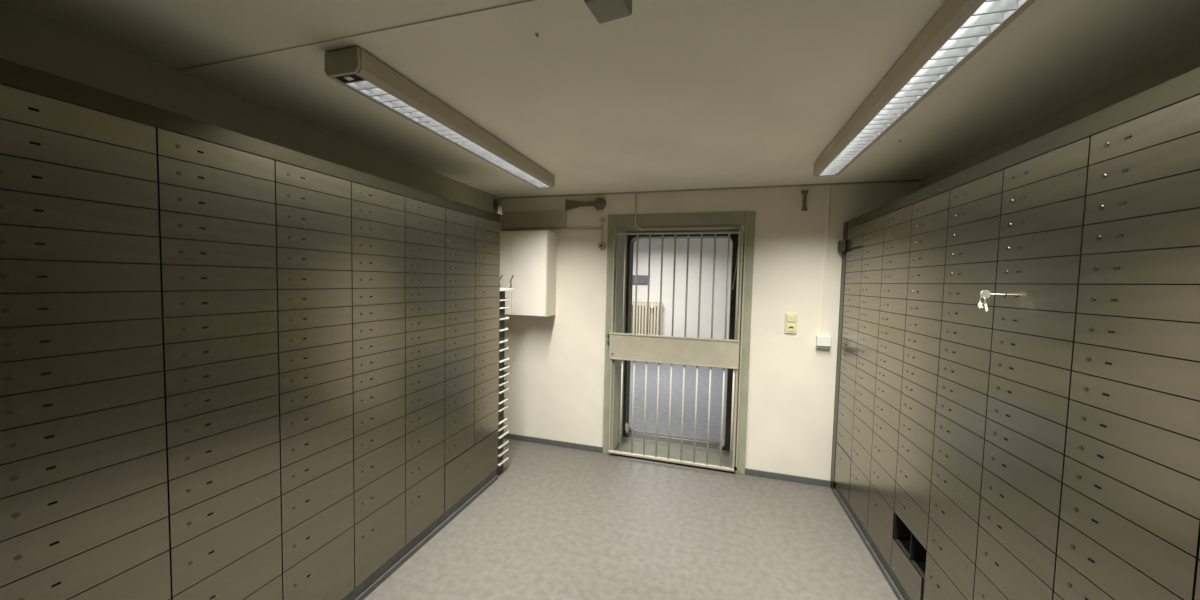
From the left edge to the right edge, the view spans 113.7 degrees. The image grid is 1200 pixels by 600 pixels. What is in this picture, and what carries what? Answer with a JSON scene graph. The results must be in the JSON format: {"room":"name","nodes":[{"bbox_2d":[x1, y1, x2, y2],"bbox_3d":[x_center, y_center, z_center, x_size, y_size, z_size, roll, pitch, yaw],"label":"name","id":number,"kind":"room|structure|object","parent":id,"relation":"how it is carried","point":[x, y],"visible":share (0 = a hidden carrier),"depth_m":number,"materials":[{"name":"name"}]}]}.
{"room":"bank vault","nodes":[
{"label":"bank vault","id":0,"kind":"room"},
{"bbox_2d":[0,0,499,211],"bbox_3d":[-1.741,0.282,1.703,0.150,2.392,4.653,2,3,16],"label":"wall","id":1,"kind":"structure","parent":0,"point":[27,38],"depth_m":1.57,"materials":[{"name":"paint"}]},
{"bbox_2d":[178,0,557,72],"bbox_3d":[-0.841,-0.875,1.312,1.715,0.004,0.017,2,3,16],"label":"trim","id":2,"kind":"structure","parent":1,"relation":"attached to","point":[528,2],"depth_m":1.28,"materials":[{"name":"paint"}]},
{"bbox_2d":[2,0,1199,197],"bbox_3d":[0.051,-0.898,1.123,4.000,0.100,4.653,2,3,16],"label":"ceiling","id":3,"kind":"structure","parent":0,"point":[666,94],"depth_m":1.47,"materials":[{"name":"paint"}]},
{"bbox_2d":[324,46,554,188],"bbox_3d":[-0.662,-0.870,2.194,0.156,0.091,1.720,2,3,16],"label":"light","id":4,"kind":"object","parent":3,"relation":"attached to","point":[357,70],"visible":1,"depth_m":1.69,"materials":[{"name":"white plastic"}]},
{"bbox_2d":[584,0,631,23],"bbox_3d":[0.023,-0.806,1.034,0.112,0.075,0.112,3,3,24],"label":"ceiling detector","id":5,"kind":"object","parent":3,"relation":"attached to","point":[604,11],"visible":1,"depth_m":1.04,"materials":[{"name":"beige plastic"}]},
{"bbox_2d":[635,193,642,230],"bbox_3d":[0.338,-0.772,3.431,0.094,0.334,0.031,4,4,45],"label":"cable","id":6,"kind":"object","parent":3,"relation":"hanging from","point":[636,193],"visible":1,"depth_m":3.45,"materials":[{"name":"beige plastic"}]},
{"bbox_2d":[813,0,1035,176],"bbox_3d":[1.205,-0.804,1.671,0.156,0.090,1.770,2,3,16],"label":"light","id":7,"kind":"object","parent":3,"relation":"attached to","point":[960,29],"visible":1,"depth_m":1.29,"materials":[{"name":"metal"}]},
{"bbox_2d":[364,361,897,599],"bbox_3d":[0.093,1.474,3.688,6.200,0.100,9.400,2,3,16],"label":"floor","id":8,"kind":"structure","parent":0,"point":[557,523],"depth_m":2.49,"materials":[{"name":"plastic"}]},
{"bbox_2d":[0,84,170,599],"bbox_3d":[-1.601,0.452,1.123,0.441,1.941,0.322,2,3,16],"label":"tall cabinet","id":9,"kind":"object","parent":8,"relation":"on","point":[84,495],"visible":1,"depth_m":1.04,"materials":[{"name":"metal"}]},
{"bbox_2d":[156,127,281,599],"bbox_3d":[-1.509,0.438,1.436,0.441,1.941,0.326,2,3,16],"label":"tall cabinet","id":10,"kind":"object","parent":8,"relation":"on","point":[216,203],"visible":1,"depth_m":1.34,"materials":[{"name":"metal"}]},
{"bbox_2d":[274,160,353,599],"bbox_3d":[-1.416,0.425,1.748,0.441,1.941,0.322,2,3,16],"label":"tall cabinet","id":11,"kind":"object","parent":8,"relation":"on","point":[313,209],"visible":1,"depth_m":1.66,"materials":[{"name":"metal"}]},
{"bbox_2d":[350,182,404,588],"bbox_3d":[-1.325,0.412,2.058,0.441,1.941,0.322,2,3,16],"label":"tall cabinet","id":12,"kind":"object","parent":8,"relation":"on","point":[377,217],"visible":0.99,"depth_m":1.98,"materials":[{"name":"metal"}]},
{"bbox_2d":[342,469,497,599],"bbox_3d":[-1.396,1.432,1.951,0.447,0.087,2.596,2,3,16],"label":"plinth","id":13,"kind":"object","parent":8,"relation":"on","point":[387,569],"visible":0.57,"depth_m":2.29,"materials":[{"name":"grey metal"}]},
{"bbox_2d":[404,197,444,545],"bbox_3d":[-1.232,0.399,2.370,0.441,1.941,0.326,2,3,16],"label":"tall cabinet","id":14,"kind":"object","parent":8,"relation":"on","point":[424,242],"visible":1,"depth_m":2.29,"materials":[{"name":"metal"}]},
{"bbox_2d":[444,208,499,512],"bbox_3d":[-1.095,0.379,2.836,0.441,1.941,0.642,2,3,16],"label":"tall cabinet","id":15,"kind":"object","parent":8,"relation":"on","point":[472,243],"visible":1,"depth_m":2.72,"materials":[{"name":"metal"}]},
{"bbox_2d":[497,275,513,475],"bbox_3d":[-0.952,0.604,3.251,0.421,1.633,0.189,2,3,16],"label":"rack","id":16,"kind":"object","parent":8,"relation":"on","point":[501,419],"visible":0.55,"depth_m":3.17,"materials":[{"name":"silver metal"}]},
{"bbox_2d":[498,456,508,465],"bbox_3d":[-0.975,1.317,3.267,0.398,0.017,0.144,2,3,16],"label":"tray","id":17,"kind":"object","parent":16,"relation":"on","point":[504,458],"depth_m":3.21,"materials":[{"name":"white metal"}]},
{"bbox_2d":[498,447,508,456],"bbox_3d":[-0.974,1.242,3.264,0.398,0.017,0.144,2,3,16],"label":"tray","id":18,"kind":"object","parent":16,"relation":"on","point":[500,453],"depth_m":3.21,"materials":[{"name":"white metal"}]},
{"bbox_2d":[498,440,508,448],"bbox_3d":[-0.972,1.176,3.261,0.398,0.017,0.145,2,3,16],"label":"tray","id":19,"kind":"object","parent":16,"relation":"on","point":[500,445],"depth_m":3.20,"materials":[{"name":"white metal"}]},
{"bbox_2d":[498,430,508,438],"bbox_3d":[-0.970,1.094,3.258,0.399,0.017,0.147,2,3,16],"label":"tray","id":20,"kind":"object","parent":16,"relation":"on","point":[501,434],"depth_m":3.20,"materials":[{"name":"white metal"}]},
{"bbox_2d":[499,372,508,377],"bbox_3d":[-0.960,0.604,3.232,0.398,0.017,0.143,2,3,16],"label":"tray","id":21,"kind":"object","parent":16,"relation":"on","point":[501,374],"depth_m":3.18,"materials":[{"name":"white metal"}]},
{"bbox_2d":[499,365,509,370],"bbox_3d":[-0.958,0.545,3.229,0.398,0.017,0.144,2,3,16],"label":"tray","id":22,"kind":"object","parent":16,"relation":"on","point":[501,367],"depth_m":3.18,"materials":[{"name":"white metal"}]},
{"bbox_2d":[499,357,509,362],"bbox_3d":[-0.956,0.481,3.227,0.399,0.017,0.147,2,3,16],"label":"tray","id":23,"kind":"object","parent":16,"relation":"on","point":[501,359],"depth_m":3.17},
{"bbox_2d":[500,288,513,290],"bbox_3d":[-0.937,-0.089,3.217,0.420,0.022,0.189,2,3,16],"label":"shelf","id":24,"kind":"object","parent":16,"relation":"attached to","point":[501,289],"depth_m":3.13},
{"bbox_2d":[631,301,663,334],"bbox_3d":[0.942,0.622,8.165,0.720,1.200,0.170,2,3,16],"label":"radiator","id":25,"kind":"object","parent":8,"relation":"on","point":[641,305],"visible":0.4,"depth_m":8.13,"materials":[{"name":"metal"}]},
{"bbox_2d":[835,223,863,502],"bbox_3d":[2.018,0.451,2.772,0.466,1.941,0.320,2,3,15],"label":"tall cabinet","id":26,"kind":"object","parent":8,"relation":"on","point":[855,235],"visible":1,"depth_m":2.81,"materials":[{"name":"metal"}]},
{"bbox_2d":[848,67,1199,228],"bbox_3d":[1.750,-0.501,1.631,0.478,0.057,2.582,2,3,15],"label":"fascia","id":27,"kind":"object","parent":26,"relation":"on","point":[1183,87],"visible":0.33,"depth_m":1.15,"materials":[{"name":"metal"}]},
{"bbox_2d":[849,215,884,530],"bbox_3d":[1.933,0.465,2.462,0.466,1.941,0.320,2,3,15],"label":"tall cabinet","id":28,"kind":"object","parent":8,"relation":"on","point":[873,240],"visible":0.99,"depth_m":2.50,"materials":[{"name":"metal"}]},
{"bbox_2d":[833,484,910,599],"bbox_3d":[1.704,1.512,1.730,0.482,0.087,2.582,2,3,15],"label":"plinth","id":29,"kind":"object","parent":8,"relation":"on","point":[897,588],"visible":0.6,"depth_m":2.33,"materials":[{"name":"grey metal"}]},
{"bbox_2d":[867,204,912,567],"bbox_3d":[1.849,0.478,2.153,0.466,1.941,0.317,2,3,15],"label":"tall cabinet","id":30,"kind":"object","parent":8,"relation":"on","point":[898,224],"visible":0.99,"depth_m":2.19,"materials":[{"name":"metal"}]},
{"bbox_2d":[891,190,949,599],"bbox_3d":[1.766,0.491,1.845,0.466,1.941,0.318,2,3,15],"label":"tall cabinet","id":31,"kind":"object","parent":8,"relation":"on","point":[929,229],"visible":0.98,"depth_m":1.89,"materials":[{"name":"metal"}]},
{"bbox_2d":[924,170,1003,599],"bbox_3d":[1.682,0.504,1.536,0.466,1.941,0.318,2,3,15],"label":"tall cabinet","id":32,"kind":"object","parent":8,"relation":"on","point":[974,220],"visible":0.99,"depth_m":1.57,"materials":[{"name":"metal"}]},
{"bbox_2d":[974,137,1090,599],"bbox_3d":[1.597,0.518,1.225,0.466,1.941,0.324,2,3,15],"label":"tall cabinet","id":33,"kind":"object","parent":8,"relation":"on","point":[1042,225],"visible":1,"depth_m":1.25,"materials":[{"name":"metal"}]},
{"bbox_2d":[978,290,1004,311],"bbox_3d":[1.378,0.004,1.377,0.068,0.077,0.042,2,3,15],"label":"bunch","id":34,"kind":"object","parent":33,"relation":"hanging from","point":[984,294],"visible":1,"depth_m":1.38,"materials":[{"name":"silver metal"}]},
{"bbox_2d":[1053,95,1199,599],"bbox_3d":[1.512,0.531,0.912,0.466,1.941,0.320,2,3,15],"label":"tall cabinet","id":35,"kind":"object","parent":8,"relation":"on","point":[1129,525],"visible":1,"depth_m":0.94,"materials":[{"name":"metal"}]},
{"bbox_2d":[1194,548,1199,599],"bbox_3d":[1.428,0.544,0.602,0.466,1.941,0.319,2,3,15],"label":"tall cabinet","id":36,"kind":"object","parent":8,"relation":"on","point":[1197,589],"visible":1,"depth_m":0.81,"materials":[{"name":"metal"}]},
{"bbox_3d":[-1.693,0.465,0.813,0.441,1.941,0.323,2,3,16],"label":"cabinet","id":37,"kind":"object","parent":8,"relation":"on","visible":0},
{"bbox_2d":[0,58,499,222],"bbox_3d":[-1.352,-0.581,1.852,0.445,0.057,2.596,2,3,16],"label":"fascia","id":38,"kind":"object","parent":37,"relation":"on","point":[12,74],"visible":0.45,"depth_m":1.24,"materials":[{"name":"metal"}]},
{"bbox_2d":[491,199,501,214],"bbox_3d":[-0.791,-0.710,2.997,0.062,0.111,0.072,2,3,16],"label":"bracket","id":39,"kind":"object","parent":38,"relation":"on","point":[497,207],"visible":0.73,"depth_m":2.98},
{"bbox_2d":[632,238,731,338],"bbox_3d":[1.472,-0.168,8.168,6.200,2.800,0.100,2,3,16],"label":"wall","id":40,"kind":"structure","parent":0,"point":[694,243],"depth_m":8.02,"materials":[{"name":"paint"}]},
{"bbox_2d":[633,275,647,283],"bbox_3d":[0.847,-0.431,8.261,0.330,0.180,0.056,2,3,16],"label":"wall box","id":41,"kind":"object","parent":40,"relation":"attached to","point":[641,279],"visible":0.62,"depth_m":8.23,"materials":[{"name":"grey metal"}]},
{"bbox_2d":[500,181,920,480],"bbox_3d":[0.768,0.186,3.696,4.000,2.500,0.597,2,3,16],"label":"wall","id":42,"kind":"structure","parent":0,"point":[555,379],"depth_m":3.23,"materials":[{"name":"paint"}]},
{"bbox_2d":[499,230,556,316],"bbox_3d":[-0.738,-0.251,3.690,0.605,0.776,0.232,2,3,16],"label":"upper cabinet","id":43,"kind":"object","parent":42,"relation":"attached to","point":[530,256],"visible":0.73,"depth_m":3.56,"materials":[{"name":"white metal"}]},
{"bbox_2d":[502,210,566,227],"bbox_3d":[-0.636,-0.771,3.748,0.670,0.155,0.022,2,3,16],"label":"panel","id":44,"kind":"object","parent":42,"relation":"attached to","point":[553,218],"visible":1,"depth_m":3.73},
{"bbox_2d":[502,228,602,230],"bbox_3d":[-0.465,-0.669,3.704,1.030,0.018,0.014,2,3,16],"label":"conduit","id":45,"kind":"object","parent":42,"relation":"attached to","point":[540,228],"visible":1,"depth_m":3.68,"materials":[{"name":"white metal"}]},
{"bbox_2d":[504,433,602,452],"bbox_3d":[-0.506,1.378,3.806,1.108,0.052,0.012,2,3,16],"label":"baseboard","id":46,"kind":"structure","parent":42,"relation":"attached to","point":[508,436],"depth_m":3.78,"materials":[{"name":"plastic"}]},
{"bbox_2d":[565,197,605,211],"bbox_3d":[-0.135,-0.872,3.583,0.382,0.129,0.044,2,3,16],"label":"security camera","id":47,"kind":"object","parent":42,"relation":"attached to","point":[599,203],"visible":1,"depth_m":3.57,"materials":[{"name":"grey metal"}]},
{"bbox_2d":[598,242,605,249],"bbox_3d":[0.015,-0.492,3.561,0.072,0.072,0.034,2,3,16],"label":"socket","id":48,"kind":"object","parent":42,"relation":"attached to","point":[601,245],"visible":1,"depth_m":3.55,"materials":[{"name":"beige plastic"}]},
{"bbox_2d":[603,211,755,473],"bbox_3d":[0.728,0.338,3.696,1.245,2.195,0.613,2,3,16],"label":"door frame","id":49,"kind":"structure","parent":42,"relation":"in","point":[701,221],"depth_m":3.59,"materials":[{"name":"grey paint"}]},
{"bbox_2d":[607,231,742,471],"bbox_3d":[0.616,0.420,3.399,1.152,2.004,0.044,2,3,16],"label":"gate","id":50,"kind":"object","parent":49,"relation":"attached to","point":[711,352],"visible":1,"depth_m":3.37,"materials":[{"name":"beige metal"}]},
{"bbox_2d":[732,250,737,289],"bbox_3d":[1.160,-0.323,3.336,0.012,0.472,0.090,1,3,-12],"label":"rod","id":51,"kind":"object","parent":49,"relation":"attached to","point":[737,250],"visible":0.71,"depth_m":3.34,"materials":[{"name":"grey paint"}]},
{"bbox_2d":[499,179,920,198],"bbox_3d":[0.681,-0.937,3.357,3.475,0.012,0.010,2,3,16],"label":"trim","id":52,"kind":"structure","parent":42,"relation":"attached to","point":[915,179],"depth_m":3.25,"materials":[{"name":"paint"}]},
{"bbox_2d":[785,313,797,333],"bbox_3d":[1.535,0.188,3.148,0.088,0.166,0.018,2,3,16],"label":"wall switch","id":53,"kind":"object","parent":42,"relation":"attached to","point":[790,318],"visible":1,"depth_m":3.14,"materials":[{"name":"beige plastic"}]},
{"bbox_2d":[801,190,807,210],"bbox_3d":[1.608,-0.782,3.084,0.048,0.158,0.020,2,3,16],"label":"wall bracket","id":54,"kind":"object","parent":42,"relation":"attached to","point":[804,193],"visible":1,"depth_m":3.07,"materials":[{"name":"metal"}]},
{"bbox_2d":[816,335,831,348],"bbox_3d":[1.752,0.331,3.072,0.100,0.103,0.052,2,3,16],"label":"junction box","id":55,"kind":"object","parent":42,"relation":"attached to","point":[822,342],"visible":1,"depth_m":3.05,"materials":[{"name":"white plastic"}]},
{"bbox_2d":[821,185,830,334],"bbox_3d":[1.764,-0.305,3.062,0.016,1.166,0.012,2,3,16],"label":"cable trunking","id":56,"kind":"object","parent":42,"relation":"attached to","point":[829,186],"visible":1,"depth_m":3.06,"materials":[{"name":"paint"}]},
{"bbox_2d":[830,221,847,490],"bbox_3d":[1.870,0.450,3.025,0.054,2.088,0.086,2,3,16],"label":"trim","id":57,"kind":"structure","parent":42,"relation":"attached to","point":[845,228],"depth_m":3.03,"materials":[{"name":"metal"}]},
{"bbox_2d":[838,240,845,251],"bbox_3d":[1.845,-0.411,2.997,0.040,0.086,0.082,2,3,16],"label":"bracket","id":58,"kind":"object","parent":42,"relation":"attached to","point":[842,243],"visible":1,"depth_m":2.96,"materials":[{"name":"metal"}]},
{"bbox_2d":[745,468,829,486],"bbox_3d":[1.526,1.453,3.208,0.633,0.052,0.012,2,3,16],"label":"baseboard","id":59,"kind":"structure","parent":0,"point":[806,480],"depth_m":3.20,"materials":[{"name":"plastic"}]},
{"bbox_2d":[920,45,1199,188],"bbox_3d":[1.786,0.411,0.664,0.150,2.392,4.657,2,3,15],"label":"wall","id":60,"kind":"structure","parent":0,"point":[1189,60],"depth_m":1.62,"materials":[{"name":"paint"}]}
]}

